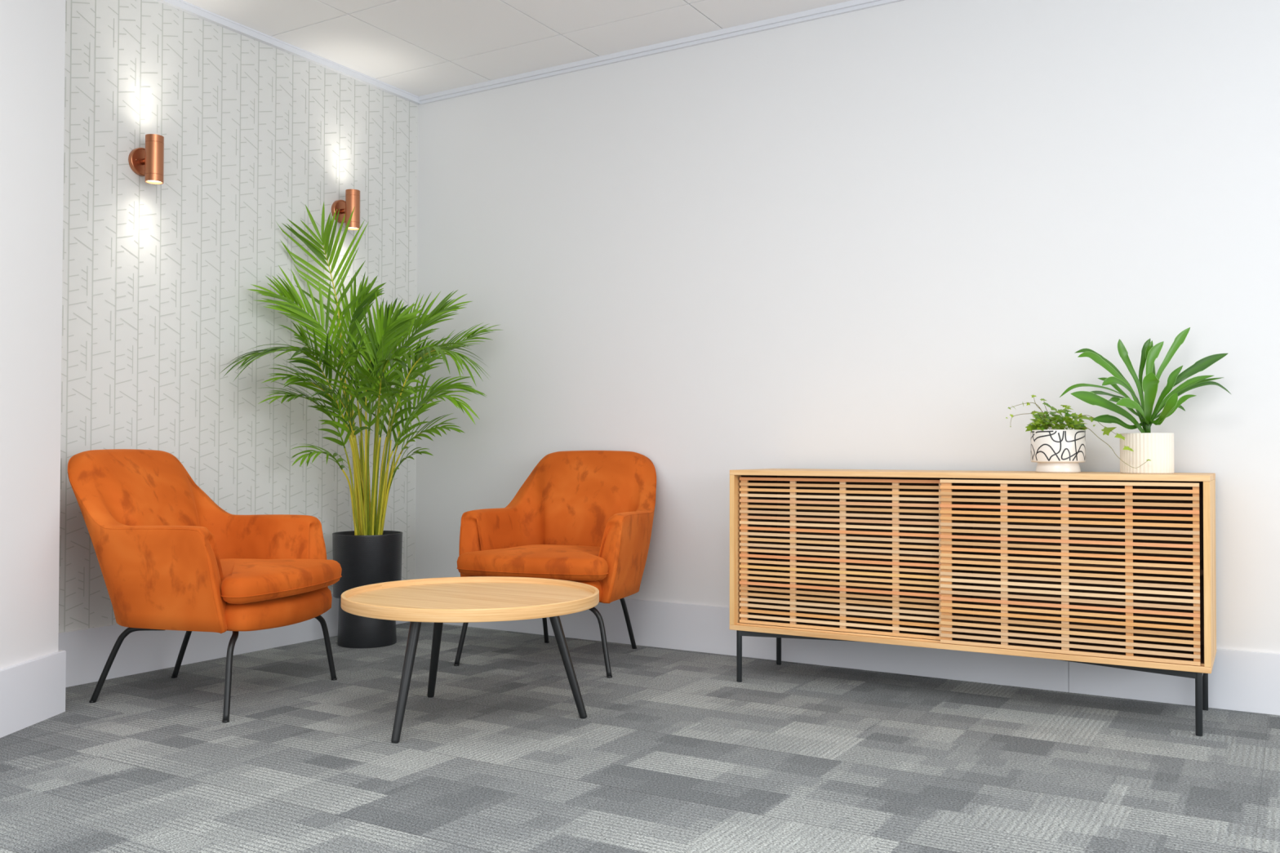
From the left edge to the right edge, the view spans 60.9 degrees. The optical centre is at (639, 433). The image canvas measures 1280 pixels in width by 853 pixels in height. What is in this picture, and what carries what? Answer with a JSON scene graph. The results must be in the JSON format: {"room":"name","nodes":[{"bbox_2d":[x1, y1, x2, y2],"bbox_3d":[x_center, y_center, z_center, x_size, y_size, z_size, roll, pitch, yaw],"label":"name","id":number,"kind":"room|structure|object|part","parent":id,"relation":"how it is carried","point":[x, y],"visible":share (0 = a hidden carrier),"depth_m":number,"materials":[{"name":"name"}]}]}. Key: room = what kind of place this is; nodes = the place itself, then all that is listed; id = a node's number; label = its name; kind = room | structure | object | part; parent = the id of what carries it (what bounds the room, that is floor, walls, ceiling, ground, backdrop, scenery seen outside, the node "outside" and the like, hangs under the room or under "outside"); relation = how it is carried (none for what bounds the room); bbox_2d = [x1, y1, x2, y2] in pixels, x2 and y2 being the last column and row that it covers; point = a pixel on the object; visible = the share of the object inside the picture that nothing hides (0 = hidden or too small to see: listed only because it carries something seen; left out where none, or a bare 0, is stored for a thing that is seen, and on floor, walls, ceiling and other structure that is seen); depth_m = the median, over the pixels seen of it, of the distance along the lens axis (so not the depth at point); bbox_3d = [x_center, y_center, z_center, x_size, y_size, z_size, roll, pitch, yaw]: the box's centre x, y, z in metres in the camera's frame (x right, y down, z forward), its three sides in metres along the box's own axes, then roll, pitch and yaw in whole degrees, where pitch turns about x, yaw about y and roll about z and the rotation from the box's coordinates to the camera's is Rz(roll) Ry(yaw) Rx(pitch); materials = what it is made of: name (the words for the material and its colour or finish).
{"room":"lobby","nodes":[
{"label":"lobby","id":0,"kind":"room"},
{"bbox_2d":[0,0,65,669],"bbox_3d":[-2.093,-0.553,1.940,1.928,2.800,2.829,0,-1,31],"label":"wall","id":1,"kind":"structure","parent":0,"point":[33,32],"depth_m":3.26,"materials":[{"name":"white paint"}]},
{"bbox_2d":[0,649,66,737],"bbox_3d":[-1.903,0.752,1.910,0.299,0.191,3.374,0,-1,-2],"label":"baseboard","id":2,"kind":"structure","parent":1,"relation":"attached to","point":[33,691],"depth_m":3.24,"materials":[{"name":"white paint"}]},
{"bbox_2d":[58,0,417,632],"bbox_3d":[-1.730,-0.511,4.357,0.145,2.800,2.550,0,-1,31],"label":"wall","id":3,"kind":"structure","parent":0,"point":[157,303],"depth_m":4.28,"materials":[{"name":"white paper"}]},
{"bbox_2d":[128,133,164,184],"bbox_3d":[-1.800,-1.003,3.999,0.112,0.169,0.102,0,-1,31],"label":"wall light","id":4,"kind":"object","parent":3,"relation":"attached to","point":[148,162],"visible":1,"depth_m":3.97,"materials":[{"name":"orange metal"}]},
{"bbox_3d":[-1.839,-1.003,4.023,0.020,0.102,0.102,0,-1,31],"label":"plate","id":5,"kind":"part","parent":4,"relation":"part of","materials":[{"name":"orange metal"}]},
{"bbox_2d":[57,592,408,687],"bbox_3d":[-1.587,0.795,4.426,0.012,0.191,1.955,0,-1,31],"label":"baseboard","id":6,"kind":"structure","parent":3,"relation":"attached to","point":[88,651],"depth_m":4.06,"materials":[{"name":"white paint"}]},
{"bbox_2d":[155,0,419,104],"bbox_3d":[-1.692,-1.639,4.271,0.025,0.034,2.406,0,-1,31],"label":"trim","id":7,"kind":"structure","parent":3,"relation":"attached to","point":[185,6],"depth_m":4.59,"materials":[{"name":"white paint"}]},
{"bbox_2d":[331,189,359,230],"bbox_3d":[-1.295,-0.991,4.838,0.112,0.169,0.102,0,-1,31],"label":"wall light","id":8,"kind":"object","parent":3,"relation":"attached to","point":[345,207],"visible":0.87,"depth_m":4.81,"materials":[{"name":"orange metal"}]},
{"bbox_3d":[-1.334,-0.990,4.862,0.020,0.102,0.102,0,-1,31],"label":"plate","id":9,"kind":"part","parent":8,"relation":"part of","materials":[{"name":"orange metal"}]},
{"bbox_2d":[182,0,851,96],"bbox_3d":[0.438,-1.759,0.651,7.600,0.100,6.600,0,-1,31],"label":"ceiling","id":10,"kind":"structure","parent":0,"point":[417,47],"depth_m":4.41,"materials":[{"name":"paint"}]},
{"bbox_2d":[0,622,1279,852],"bbox_3d":[0.108,0.907,1.618,6.600,0.120,5.800,0,-1,31],"label":"floor","id":11,"kind":"structure","parent":0,"point":[671,753],"depth_m":2.87,"materials":[{"name":"grey carpet"}]},
{"bbox_2d":[67,448,342,723],"bbox_3d":[-1.446,0.468,3.666,0.751,0.828,0.672,0,-1,14],"label":"armchair","id":12,"kind":"object","parent":11,"relation":"on","point":[170,557],"visible":1,"depth_m":3.48,"materials":[{"name":"orange fabric"}]},
{"bbox_3d":[-1.660,0.748,3.527,0.260,0.262,0.028,0,-1,8],"label":"leg","id":13,"kind":"part","parent":12,"relation":"part of","materials":[{"name":"black metal"}]},
{"bbox_3d":[-1.569,0.754,3.881,0.260,0.262,0.028,0,-1,21],"label":"leg","id":14,"kind":"part","parent":12,"relation":"part of","materials":[{"name":"black metal"}]},
{"bbox_3d":[-1.501,0.335,3.682,0.637,0.562,0.672,0,-1,14],"label":"backrest","id":15,"kind":"part","parent":12,"relation":"part of","materials":[{"name":"orange fabric"}]},
{"bbox_3d":[-1.267,0.745,3.385,0.032,0.261,0.220,0,-1,-13],"label":"leg","id":16,"kind":"part","parent":12,"relation":"part of","materials":[{"name":"black metal"}]},
{"bbox_3d":[-1.362,0.579,3.642,0.525,0.095,0.536,0,-1,14],"label":"seat","id":17,"kind":"part","parent":12,"relation":"part of","materials":[{"name":"orange fabric"}]},
{"bbox_2d":[219,558,342,604],"bbox_3d":[-1.331,0.478,3.636,0.512,0.102,0.609,0,-1,14],"label":"seat cushion","id":18,"kind":"object","parent":12,"relation":"on","point":[242,580],"depth_m":3.49,"materials":[{"name":"orange fabric"}]},
{"bbox_3d":[-1.156,0.753,3.817,0.032,0.261,0.220,-1,-1,42],"label":"leg","id":19,"kind":"part","parent":12,"relation":"part of","materials":[{"name":"black metal"}]},
{"bbox_2d":[221,201,497,648],"bbox_3d":[-1.118,-0.043,4.473,1.015,1.871,0.908,0,-1,0],"label":"potted palm","id":20,"kind":"object","parent":11,"relation":"on","point":[367,554],"visible":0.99,"depth_m":4.53,"materials":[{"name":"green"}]},
{"bbox_2d":[332,530,402,599],"bbox_3d":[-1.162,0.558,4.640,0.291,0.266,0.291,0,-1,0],"label":"planter","id":21,"kind":"object","parent":20,"relation":"on","point":[365,557],"depth_m":4.52,"materials":[{"name":"grey"}]},
{"bbox_2d":[341,576,599,743],"bbox_3d":[-0.516,0.682,3.346,0.780,0.392,0.780,0,-1,31],"label":"coffee table","id":22,"kind":"object","parent":11,"relation":"on","point":[472,599],"visible":1,"depth_m":3.31,"materials":[{"name":"brown wood"}]},
{"bbox_3d":[-0.663,0.693,3.099,0.032,0.359,0.116,0,-1,31],"label":"leg","id":23,"kind":"part","parent":22,"relation":"part of","materials":[{"name":"black metal"}]},
{"bbox_3d":[-0.673,0.701,3.587,0.032,0.359,0.118,1,-1,-35],"label":"leg","id":24,"kind":"part","parent":22,"relation":"part of","materials":[{"name":"black metal"}]},
{"bbox_3d":[-0.227,0.698,3.348,0.130,0.360,0.032,0,-1,-3],"label":"leg","id":25,"kind":"part","parent":22,"relation":"part of","materials":[{"name":"black metal"}]},
{"bbox_2d":[453,450,656,678],"bbox_3d":[-0.309,0.482,4.324,0.673,0.828,0.751,0,-1,20],"label":"armchair","id":26,"kind":"object","parent":11,"relation":"on","point":[584,517],"visible":0.88,"depth_m":4.42,"materials":[{"name":"orange fabric"}]},
{"bbox_3d":[-0.601,0.760,4.166,0.220,0.261,0.032,0,-1,-8],"label":"leg","id":27,"kind":"part","parent":26,"relation":"part of","materials":[{"name":"black metal"}]},
{"bbox_2d":[457,544,608,581],"bbox_3d":[-0.349,0.490,4.212,0.609,0.102,0.512,0,-1,20],"label":"seat cushion","id":28,"kind":"object","parent":26,"relation":"on","point":[570,562],"depth_m":4.01,"materials":[{"name":"orange fabric"}]},
{"bbox_3d":[-0.339,0.591,4.240,0.536,0.095,0.525,0,-1,20],"label":"seat","id":29,"kind":"part","parent":26,"relation":"part of","materials":[{"name":"orange fabric"}]},
{"bbox_3d":[-0.423,0.768,4.544,0.028,0.262,0.260,0,-1,13],"label":"leg","id":30,"kind":"part","parent":26,"relation":"part of","materials":[{"name":"black metal"}]},
{"bbox_3d":[-0.289,0.350,4.380,0.672,0.562,0.637,0,-1,20],"label":"backrest","id":31,"kind":"part","parent":26,"relation":"part of","materials":[{"name":"orange fabric"}]},
{"bbox_3d":[-0.182,0.758,4.016,0.032,0.261,0.220,1,-1,-42],"label":"leg","id":32,"kind":"part","parent":26,"relation":"part of","materials":[{"name":"black metal"}]},
{"bbox_3d":[-0.079,0.767,4.421,0.028,0.262,0.260,0,-1,26],"label":"leg","id":33,"kind":"part","parent":26,"relation":"part of","materials":[{"name":"black metal"}]},
{"bbox_2d":[729,468,1216,736],"bbox_3d":[1.079,0.507,3.680,1.524,0.754,0.400,0,-1,30],"label":"sideboard","id":34,"kind":"object","parent":11,"relation":"on","point":[1107,569],"visible":1,"depth_m":3.57,"materials":[{"name":"brown wood"}]},
{"bbox_3d":[0.354,0.794,3.877,0.019,0.183,0.019,0,-1,30],"label":"leg","id":35,"kind":"part","parent":34,"relation":"part of","materials":[{"name":"black metal"}]},
{"bbox_3d":[0.535,0.800,4.192,0.019,0.183,0.019,0,-1,30],"label":"leg","id":36,"kind":"part","parent":34,"relation":"part of","materials":[{"name":"black metal"}]},
{"bbox_3d":[0.680,0.416,3.727,0.734,0.520,0.021,0,-1,30],"label":"sliding door","id":37,"kind":"part","parent":34,"relation":"part of","materials":[{"name":"brown wood"}]},
{"bbox_3d":[1.078,0.710,3.675,1.474,0.019,0.383,0,-1,30],"label":"frame","id":38,"kind":"part","parent":34,"relation":"part of","materials":[{"name":"black metal"}]},
{"bbox_3d":[1.300,0.411,3.341,0.748,0.528,0.021,0,-1,30],"label":"sliding door","id":39,"kind":"part","parent":34,"relation":"part of","materials":[{"name":"brown wood"}]},
{"bbox_2d":[1005,395,1151,472],"bbox_3d":[1.421,0.000,3.498,0.444,0.254,0.211,-1,-1,39],"label":"potted plant","id":40,"kind":"object","parent":34,"relation":"on","point":[1058,449],"visible":1,"depth_m":3.50,"materials":[{"name":"white ceramic"}]},
{"bbox_3d":[1.275,-0.030,3.545,0.139,0.082,0.015,0,-1,-9],"label":"stem","id":41,"kind":"part","parent":40,"relation":"part of","materials":[{"name":"green plant"}]},
{"bbox_3d":[1.282,-0.045,3.573,0.137,0.112,0.023,0,-1,0],"label":"stem","id":42,"kind":"part","parent":40,"relation":"part of","materials":[{"name":"green plant"}]},
{"bbox_2d":[1030,429,1085,472],"bbox_3d":[1.367,0.059,3.560,0.168,0.138,0.168,0,-1,0],"label":"plant pot","id":43,"kind":"object","parent":40,"relation":"on","point":[1054,451],"depth_m":3.49,"materials":[{"name":"white ceramic"}]},
{"bbox_3d":[1.457,0.044,3.411,0.065,0.130,0.251,1,-1,-36],"label":"stem","id":44,"kind":"part","parent":40,"relation":"part of","materials":[{"name":"green plant"}]},
{"bbox_2d":[1059,327,1231,473],"bbox_3d":[1.583,-0.106,3.402,0.558,0.464,0.256,0,-1,0],"label":"potted plant","id":45,"kind":"object","parent":34,"relation":"on","point":[1157,447],"visible":1,"depth_m":3.37,"materials":[{"name":"green plant"}]},
{"bbox_2d":[1120,432,1173,473],"bbox_3d":[1.594,0.063,3.423,0.155,0.126,0.155,0,-1,0],"label":"plant pot","id":46,"kind":"object","parent":45,"relation":"on","point":[1157,447],"depth_m":3.36,"materials":[{"name":"white ceramic"}]},
{"bbox_3d":[1.594,-0.021,3.425,0.023,0.086,0.023,0,-1,0],"label":"stem","id":47,"kind":"part","parent":45,"relation":"part of","materials":[{"name":"green plant"}]},
{"bbox_3d":[1.619,0.784,3.152,0.019,0.183,0.019,0,-1,30],"label":"leg","id":48,"kind":"part","parent":34,"relation":"part of","materials":[{"name":"black metal"}]},
{"bbox_3d":[1.800,0.790,3.468,0.019,0.183,0.019,0,-1,30],"label":"leg","id":49,"kind":"part","parent":34,"relation":"part of","materials":[{"name":"black metal"}]},
{"bbox_2d":[415,0,1279,653],"bbox_3d":[2.167,-0.519,3.413,7.506,2.800,0.144,0,-1,31],"label":"wall","id":50,"kind":"structure","parent":0,"point":[864,238],"depth_m":4.12,"materials":[{"name":"white paint"}]},
{"bbox_2d":[417,0,903,104],"bbox_3d":[2.136,-1.644,3.356,7.484,0.038,0.022,0,-1,31],"label":"trim","id":51,"kind":"structure","parent":50,"relation":"attached to","point":[853,5],"depth_m":4.57,"materials":[{"name":"white paint"}]},
{"bbox_2d":[443,598,1279,715],"bbox_3d":[2.129,0.784,3.321,7.494,0.191,0.012,0,-1,31],"label":"baseboard","id":52,"kind":"structure","parent":50,"relation":"attached to","point":[1243,681],"depth_m":3.97,"materials":[{"name":"white paint"}]}
]}

